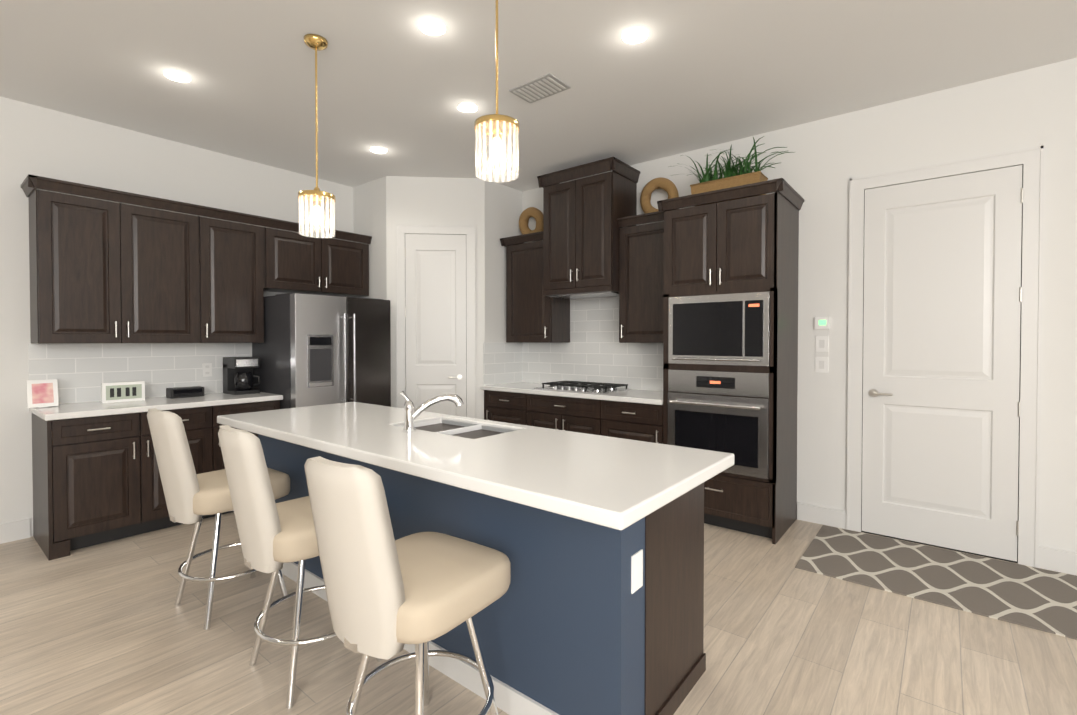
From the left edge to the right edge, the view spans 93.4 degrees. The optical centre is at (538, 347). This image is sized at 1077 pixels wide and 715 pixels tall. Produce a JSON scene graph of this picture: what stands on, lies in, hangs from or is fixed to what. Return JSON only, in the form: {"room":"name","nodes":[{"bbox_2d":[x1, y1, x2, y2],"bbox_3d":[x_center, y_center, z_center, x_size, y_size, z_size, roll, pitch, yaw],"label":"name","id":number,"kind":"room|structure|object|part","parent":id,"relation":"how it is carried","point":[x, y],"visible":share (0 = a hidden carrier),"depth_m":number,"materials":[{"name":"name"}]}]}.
{"room":"kitchen","nodes":[
{"label":"kitchen","id":0,"kind":"room"},
{"bbox_2d":[0,96,352,536],"bbox_3d":[-5.157,-0.159,1.611,0.120,3.010,9.975,1,1,39],"label":"wall","id":1,"kind":"structure","parent":0,"point":[43,142],"depth_m":3.67,"materials":[{"name":"white paint"}]},
{"bbox_2d":[0,518,29,543],"bbox_3d":[-5.885,1.295,0.619,0.014,0.130,7.485,1,1,39],"label":"baseboard","id":2,"kind":"structure","parent":1,"relation":"attached to","point":[16,530],"depth_m":3.47,"materials":[{"name":"white paint"}]},
{"bbox_2d":[25,186,136,343],"bbox_3d":[-3.246,-0.538,3.610,0.330,1.009,0.495,1,1,39],"label":"upper cabinet","id":3,"kind":"object","parent":1,"relation":"attached to","point":[104,271],"depth_m":3.49,"materials":[{"name":"brown wood"}]},
{"bbox_2d":[28,343,249,403],"bbox_3d":[-3.091,0.186,4.086,0.006,0.449,1.435,1,1,39],"label":"backsplash","id":4,"kind":"structure","parent":1,"relation":"attached to","point":[80,372],"depth_m":3.95,"materials":[{"name":"tile"}]},
{"bbox_2d":[202,363,211,376],"bbox_3d":[-2.853,0.189,4.373,0.006,0.115,0.070,1,1,39],"label":"electrical outlet","id":5,"kind":"object","parent":4,"relation":"attached to","point":[207,369],"visible":1,"depth_m":4.37,"materials":[{"name":"white plastic"}]},
{"bbox_2d":[133,202,212,342],"bbox_3d":[-2.975,-0.543,3.947,0.330,1.009,0.630,1,1,39],"label":"upper cabinet","id":6,"kind":"object","parent":1,"relation":"attached to","point":[173,251],"depth_m":3.90,"materials":[{"name":"brown wood"}]},
{"bbox_2d":[213,218,264,342],"bbox_3d":[-2.690,-0.548,4.303,0.330,1.009,0.558,1,1,39],"label":"upper cabinet","id":7,"kind":"object","parent":1,"relation":"attached to","point":[238,248],"depth_m":4.26,"materials":[{"name":"brown wood"}]},
{"bbox_2d":[265,226,370,296],"bbox_3d":[-2.189,-0.796,4.922,0.330,0.530,1.040,1,1,39],"label":"upper cabinet","id":8,"kind":"object","parent":1,"relation":"attached to","point":[295,262],"depth_m":4.77,"materials":[{"name":"brown wood"}]},
{"bbox_2d":[353,176,521,418],"bbox_3d":[-1.091,-0.217,5.623,1.430,3.010,1.375,1,1,39],"label":"wall","id":9,"kind":"structure","parent":0,"point":[489,210],"depth_m":5.15,"materials":[{"name":"white paint"}]},
{"bbox_2d":[395,224,475,417],"bbox_3d":[-1.032,0.031,5.114,0.591,2.529,0.557,1,1,39],"label":"door","id":10,"kind":"structure","parent":9,"relation":"attached to","point":[435,311],"depth_m":5.11,"materials":[{"name":"white paint"}]},
{"bbox_2d":[483,342,521,384],"bbox_3d":[-0.369,0.167,5.381,0.006,0.449,0.604,1,1,39],"label":"backsplash","id":11,"kind":"structure","parent":9,"relation":"attached to","point":[502,363],"depth_m":5.36,"materials":[{"name":"tile"}]},
{"bbox_2d":[0,512,1076,714],"bbox_3d":[-0.038,1.422,-1.600,12.150,0.060,11.350,1,1,39],"label":"floor","id":12,"kind":"structure","parent":0,"point":[109,628],"depth_m":2.27,"materials":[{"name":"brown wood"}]},
{"bbox_2d":[32,406,224,560],"bbox_3d":[-2.983,0.878,3.727,0.620,0.876,0.976,1,1,39],"label":"base cabinet","id":13,"kind":"object","parent":12,"relation":"on","point":[96,481],"depth_m":3.39,"materials":[{"name":"brown wood"}]},
{"bbox_2d":[29,392,282,421],"bbox_3d":[-2.835,0.418,3.883,0.649,0.040,1.439,1,1,39],"label":"countertop","id":14,"kind":"structure","parent":13,"relation":"on","point":[81,409],"depth_m":3.61,"materials":[{"name":"white stone"}]},
{"bbox_2d":[26,379,58,407],"bbox_3d":[-3.376,0.310,3.455,0.078,0.187,0.150,1,1,39],"label":"photo frame","id":15,"kind":"object","parent":14,"relation":"on","point":[42,393],"visible":1,"depth_m":3.44,"materials":[{"name":"white plastic"}]},
{"bbox_2d":[101,381,144,402],"bbox_3d":[-3.082,0.327,3.770,0.042,0.145,0.250,1,1,39],"label":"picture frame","id":16,"kind":"object","parent":14,"relation":"on","point":[113,392],"visible":1,"depth_m":3.75,"materials":[{"name":"white plastic"}]},
{"bbox_2d":[166,386,203,398],"bbox_3d":[-2.847,0.357,4.095,0.122,0.075,0.230,1,1,39],"label":"box","id":17,"kind":"object","parent":14,"relation":"on","point":[184,392],"visible":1,"depth_m":4.04,"materials":[{"name":"black plastic"}]},
{"bbox_2d":[223,357,259,394],"bbox_3d":[-2.558,0.235,4.381,0.252,0.310,0.211,1,1,39],"label":"coffee maker","id":18,"kind":"object","parent":14,"relation":"on","point":[238,377],"visible":1,"depth_m":4.32,"materials":[{"name":"black plastic"}]},
{"bbox_2d":[147,408,290,629],"bbox_3d":[-1.647,0.813,2.623,0.475,1.043,0.586,1,1,39],"label":"bar stool","id":19,"kind":"object","parent":12,"relation":"on","point":[191,496],"visible":0.71,"depth_m":2.41,"materials":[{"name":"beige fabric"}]},
{"bbox_3d":[-1.623,1.063,2.657,0.466,0.542,0.499,1,1,39],"label":"frame","id":20,"kind":"part","parent":19,"relation":"part of","materials":[{"name":"silver metal"}]},
{"bbox_2d":[225,402,279,513],"bbox_3d":[-2.581,0.871,4.227,0.620,0.876,0.571,1,1,39],"label":"base cabinet","id":21,"kind":"object","parent":12,"relation":"on","point":[246,407],"depth_m":4.07,"materials":[{"name":"brown wood"}]},
{"bbox_2d":[218,425,381,707],"bbox_3d":[-0.980,0.821,2.113,0.479,1.043,0.588,1,1,39],"label":"bar stool","id":22,"kind":"object","parent":12,"relation":"on","point":[273,536],"visible":0.69,"depth_m":1.90,"materials":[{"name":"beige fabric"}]},
{"bbox_3d":[-0.956,1.071,2.146,0.466,0.542,0.499,1,1,39],"label":"frame","id":23,"kind":"part","parent":22,"relation":"part of","materials":[{"name":"silver metal"}]},
{"bbox_2d":[252,293,390,408],"bbox_3d":[-1.985,0.419,4.718,0.881,1.765,0.910,1,1,39],"label":"fridge","id":24,"kind":"object","parent":12,"relation":"on","point":[314,349],"visible":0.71,"depth_m":4.39,"materials":[{"name":"grey metal"}]},
{"bbox_2d":[304,456,510,714],"bbox_3d":[-0.412,0.828,1.606,0.482,1.043,0.590,1,1,39],"label":"bar stool","id":25,"kind":"object","parent":12,"relation":"on","point":[388,595],"visible":1,"depth_m":1.40,"materials":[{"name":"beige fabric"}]},
{"bbox_3d":[-0.389,1.078,1.639,0.465,0.542,0.499,1,1,39],"label":"frame","id":26,"kind":"part","parent":25,"relation":"part of","materials":[{"name":"silver metal"}]},
{"bbox_2d":[258,435,705,714],"bbox_3d":[-0.538,0.894,2.664,2.624,0.876,0.726,1,1,39],"label":"kitchen island","id":27,"kind":"object","parent":12,"relation":"on","point":[597,608],"depth_m":1.81,"materials":[{"name":"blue wood"}]},
{"bbox_2d":[217,403,733,534],"bbox_3d":[-0.579,0.441,2.558,2.780,0.048,0.915,1,1,39],"label":"island countertop","id":28,"kind":"structure","parent":27,"relation":"on","point":[611,483],"depth_m":1.97,"materials":[{"name":"white stone"}]},
{"bbox_2d":[397,391,464,430],"bbox_3d":[-0.534,0.315,2.565,0.206,0.204,0.259,1,1,39],"label":"faucet","id":29,"kind":"object","parent":28,"relation":"on","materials":[{"name":"silver metal"}]},
{"bbox_2d":[417,419,508,434],"bbox_3d":[-0.441,0.514,2.699,0.664,0.162,0.373,1,1,39],"label":"sink","id":30,"kind":"object","parent":28,"relation":"in","point":[457,428],"depth_m":2.81,"materials":[{"name":"silver metal"}]},
{"bbox_2d":[481,389,519,423],"bbox_3d":[-0.118,0.857,5.177,0.648,0.875,0.620,1,1,39],"label":"base cabinet","id":31,"kind":"object","parent":12,"relation":"on","point":[500,407],"depth_m":4.97,"materials":[{"name":"brown wood"}]},
{"bbox_2d":[520,393,591,433],"bbox_3d":[0.398,0.863,4.762,0.942,0.875,0.620,1,1,39],"label":"base cabinet","id":32,"kind":"object","parent":12,"relation":"on","point":[574,414],"depth_m":4.54,"materials":[{"name":"brown wood"}]},
{"bbox_2d":[480,382,659,404],"bbox_3d":[0.380,0.406,4.753,1.959,0.040,0.649,1,1,39],"label":"countertop","id":33,"kind":"structure","parent":32,"relation":"on","point":[589,392],"depth_m":4.52,"materials":[{"name":"white stone"}]},
{"bbox_2d":[534,381,630,393],"bbox_3d":[0.407,0.361,4.741,0.760,0.050,0.490,1,1,39],"label":"cooktop","id":34,"kind":"object","parent":33,"relation":"in","point":[566,386],"depth_m":4.63,"materials":[{"name":"silver metal"}]},
{"bbox_2d":[592,401,659,443],"bbox_3d":[0.907,0.869,4.353,0.628,0.875,0.620,1,1,39],"label":"base cabinet","id":35,"kind":"object","parent":12,"relation":"on","point":[618,419],"depth_m":4.11,"materials":[{"name":"brown wood"}]},
{"bbox_2d":[660,178,799,543],"bbox_3d":[1.462,0.096,3.880,0.811,2.435,0.645,1,1,39],"label":"tall cabinet","id":36,"kind":"object","parent":12,"relation":"on","point":[707,293],"depth_m":3.60,"materials":[{"name":"brown wood"}]},
{"bbox_2d":[668,370,768,478],"bbox_3d":[1.255,0.525,3.629,0.717,0.711,0.104,1,1,39],"label":"wall oven","id":37,"kind":"object","parent":36,"relation":"in","point":[727,411],"depth_m":3.59,"materials":[{"name":"silver metal"}]},
{"bbox_2d":[668,292,769,365],"bbox_3d":[1.264,-0.131,3.630,0.717,0.501,0.076,1,1,39],"label":"microwave","id":38,"kind":"object","parent":36,"relation":"in","point":[705,328],"depth_m":3.61,"materials":[{"name":"silver metal"}]},
{"bbox_2d":[670,136,792,205],"bbox_3d":[1.464,-1.314,3.893,0.885,0.382,0.566,1,1,39],"label":"basket","id":39,"kind":"object","parent":36,"relation":"on","point":[710,181],"visible":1,"depth_m":3.83,"materials":[{"name":"wicker"}]},
{"bbox_2d":[795,525,1076,639],"bbox_3d":[2.425,1.323,2.924,1.540,0.008,0.890,1,1,39],"label":"rug","id":40,"kind":"object","parent":12,"relation":"on","point":[1044,600],"visible":0.89,"depth_m":2.92,"materials":[{"name":"grey fabric"}]},
{"bbox_2d":[0,0,1076,191],"bbox_3d":[-0.038,-1.657,-1.644,12.150,0.080,11.350,1,1,39],"label":"ceiling","id":41,"kind":"structure","parent":0,"point":[400,86],"depth_m":3.05,"materials":[{"name":"white paint"}]},
{"bbox_2d":[164,70,190,81],"bbox_3d":[-2.238,-1.683,3.146,0.136,0.005,0.136,1,1,39],"label":"recessed light","id":42,"kind":"object","parent":41,"relation":"in","point":[176,76],"visible":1,"depth_m":3.15,"materials":[{"name":"white paint"}]},
{"bbox_2d":[298,34,335,237],"bbox_3d":[-1.216,-1.150,2.781,0.190,1.058,0.190,1,1,39],"label":"pendant light","id":43,"kind":"object","parent":41,"relation":"hanging from","point":[316,196],"visible":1,"depth_m":2.76,"materials":[{"name":"clear glass"}]},
{"bbox_3d":[-1.216,-0.723,2.787,0.184,0.205,0.184,1,1,39],"label":"glass","id":44,"kind":"part","parent":43,"relation":"part of","materials":[{"name":"clear glass"}]},
{"bbox_2d":[370,147,386,152],"bbox_3d":[-1.374,-1.700,4.363,0.136,0.005,0.136,1,1,39],"label":"recessed light","id":45,"kind":"object","parent":41,"relation":"in","point":[378,149],"visible":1,"depth_m":4.37,"materials":[{"name":"white paint"}]},
{"bbox_2d":[419,19,444,35],"bbox_3d":[-0.555,-1.676,2.653,0.136,0.005,0.136,1,1,39],"label":"recessed light","id":46,"kind":"object","parent":41,"relation":"in","point":[433,27],"visible":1,"depth_m":2.65,"materials":[{"name":"white paint"}]},
{"bbox_2d":[458,103,476,111],"bbox_3d":[-0.498,-1.689,3.570,0.136,0.005,0.136,1,1,39],"label":"recessed light","id":47,"kind":"object","parent":41,"relation":"in","point":[466,107],"visible":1,"depth_m":3.56,"materials":[{"name":"white paint"}]},
{"bbox_2d":[474,0,518,181],"bbox_3d":[-0.176,-1.201,2.150,0.190,0.938,0.190,1,1,39],"label":"pendant light","id":48,"kind":"object","parent":41,"relation":"hanging from","point":[496,128],"visible":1,"depth_m":2.11,"materials":[{"name":"clear glass"}]},
{"bbox_3d":[-0.176,-0.834,2.155,0.184,0.205,0.184,1,1,39],"label":"glass","id":49,"kind":"part","parent":48,"relation":"part of","materials":[{"name":"clear glass"}]},
{"bbox_2d":[509,73,570,102],"bbox_3d":[0.007,-1.682,3.305,0.340,0.011,0.220,1,1,39],"label":"ceiling vent","id":50,"kind":"object","parent":41,"relation":"in","point":[542,87],"visible":1,"depth_m":3.29,"materials":[{"name":"grey metal"}]},
{"bbox_2d":[622,28,647,43],"bbox_3d":[0.518,-1.677,2.727,0.136,0.005,0.136,1,1,39],"label":"recessed light","id":51,"kind":"object","parent":41,"relation":"in","point":[634,35],"visible":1,"depth_m":2.72,"materials":[{"name":"white paint"}]},
{"bbox_2d":[522,58,1076,552],"bbox_3d":[4.037,-0.169,2.306,10.720,3.010,0.120,1,1,39],"label":"wall","id":52,"kind":"structure","parent":0,"point":[822,164],"depth_m":3.47,"materials":[{"name":"white paint"}]},
{"bbox_2d":[504,237,569,342],"bbox_3d":[-0.013,-0.561,5.259,0.600,1.010,0.330,1,1,39],"label":"upper cabinet","id":53,"kind":"object","parent":52,"relation":"attached to","point":[530,317],"depth_m":5.13,"materials":[{"name":"brown wood"}]},
{"bbox_2d":[519,207,542,234],"bbox_3d":[-0.068,-1.318,5.388,0.340,0.333,0.149,1,1,39],"label":"wreath","id":54,"kind":"object","parent":53,"relation":"on","point":[528,213],"visible":0.73,"depth_m":5.34,"materials":[{"name":"wicker"}]},
{"bbox_2d":[540,157,639,300],"bbox_3d":[0.465,-1.064,4.765,0.753,1.130,0.488,1,1,39],"label":"upper cabinet","id":55,"kind":"object","parent":52,"relation":"attached to","point":[583,218],"depth_m":4.57,"materials":[{"name":"brown wood"}]},
{"bbox_2d":[522,296,662,390],"bbox_3d":[0.584,-0.053,5.003,1.960,0.900,0.006,1,1,39],"label":"backsplash","id":56,"kind":"structure","parent":52,"relation":"attached to","point":[594,350],"depth_m":5.01,"materials":[{"name":"tile"}]},
{"bbox_2d":[616,221,659,342],"bbox_3d":[1.026,-0.549,4.423,0.557,1.010,0.330,1,1,39],"label":"upper cabinet","id":57,"kind":"object","parent":52,"relation":"attached to","point":[639,295],"depth_m":4.34,"materials":[{"name":"brown wood"}]},
{"bbox_2d":[640,177,678,212],"bbox_3d":[1.064,-1.315,4.482,0.360,0.352,0.146,1,1,39],"label":"wreath","id":58,"kind":"object","parent":57,"relation":"on","point":[668,186],"visible":0.62,"depth_m":4.46,"materials":[{"name":"wicker"}]},
{"bbox_2d":[797,502,845,528],"bbox_3d":[2.110,1.250,3.790,0.325,0.130,0.014,1,1,39],"label":"baseboard","id":59,"kind":"structure","parent":52,"relation":"attached to","point":[832,517],"depth_m":3.78,"materials":[{"name":"white paint"}]},
{"bbox_2d":[815,357,827,372],"bbox_3d":[2.108,0.124,3.778,0.085,0.116,0.009,1,1,39],"label":"switch plate","id":60,"kind":"object","parent":52,"relation":"attached to","point":[821,363],"depth_m":3.78,"materials":[{"name":"white plastic"}]},
{"bbox_2d":[815,336,828,351],"bbox_3d":[2.108,-0.030,3.776,0.085,0.116,0.009,1,1,39],"label":"switch plate","id":61,"kind":"object","parent":52,"relation":"attached to","point":[822,345],"depth_m":3.77,"materials":[{"name":"white plastic"}]},
{"bbox_2d":[814,317,829,328],"bbox_3d":[2.104,-0.185,3.768,0.095,0.090,0.024,1,1,39],"label":"thermostat","id":62,"kind":"object","parent":52,"relation":"attached to","point":[820,322],"depth_m":3.76,"materials":[{"name":"white plastic"}]},
{"bbox_2d":[846,145,1043,567],"bbox_3d":[2.610,0.057,3.338,0.996,2.529,0.066,1,1,39],"label":"door","id":63,"kind":"structure","parent":52,"relation":"attached to","point":[945,278],"depth_m":3.31,"materials":[{"name":"white paint"}]},
{"bbox_2d":[1038,546,1076,575],"bbox_3d":[5.594,1.290,0.990,6.617,0.130,0.014,1,1,39],"label":"baseboard","id":64,"kind":"structure","parent":52,"relation":"attached to","point":[1057,560],"depth_m":3.01,"materials":[{"name":"white paint"}]}
]}

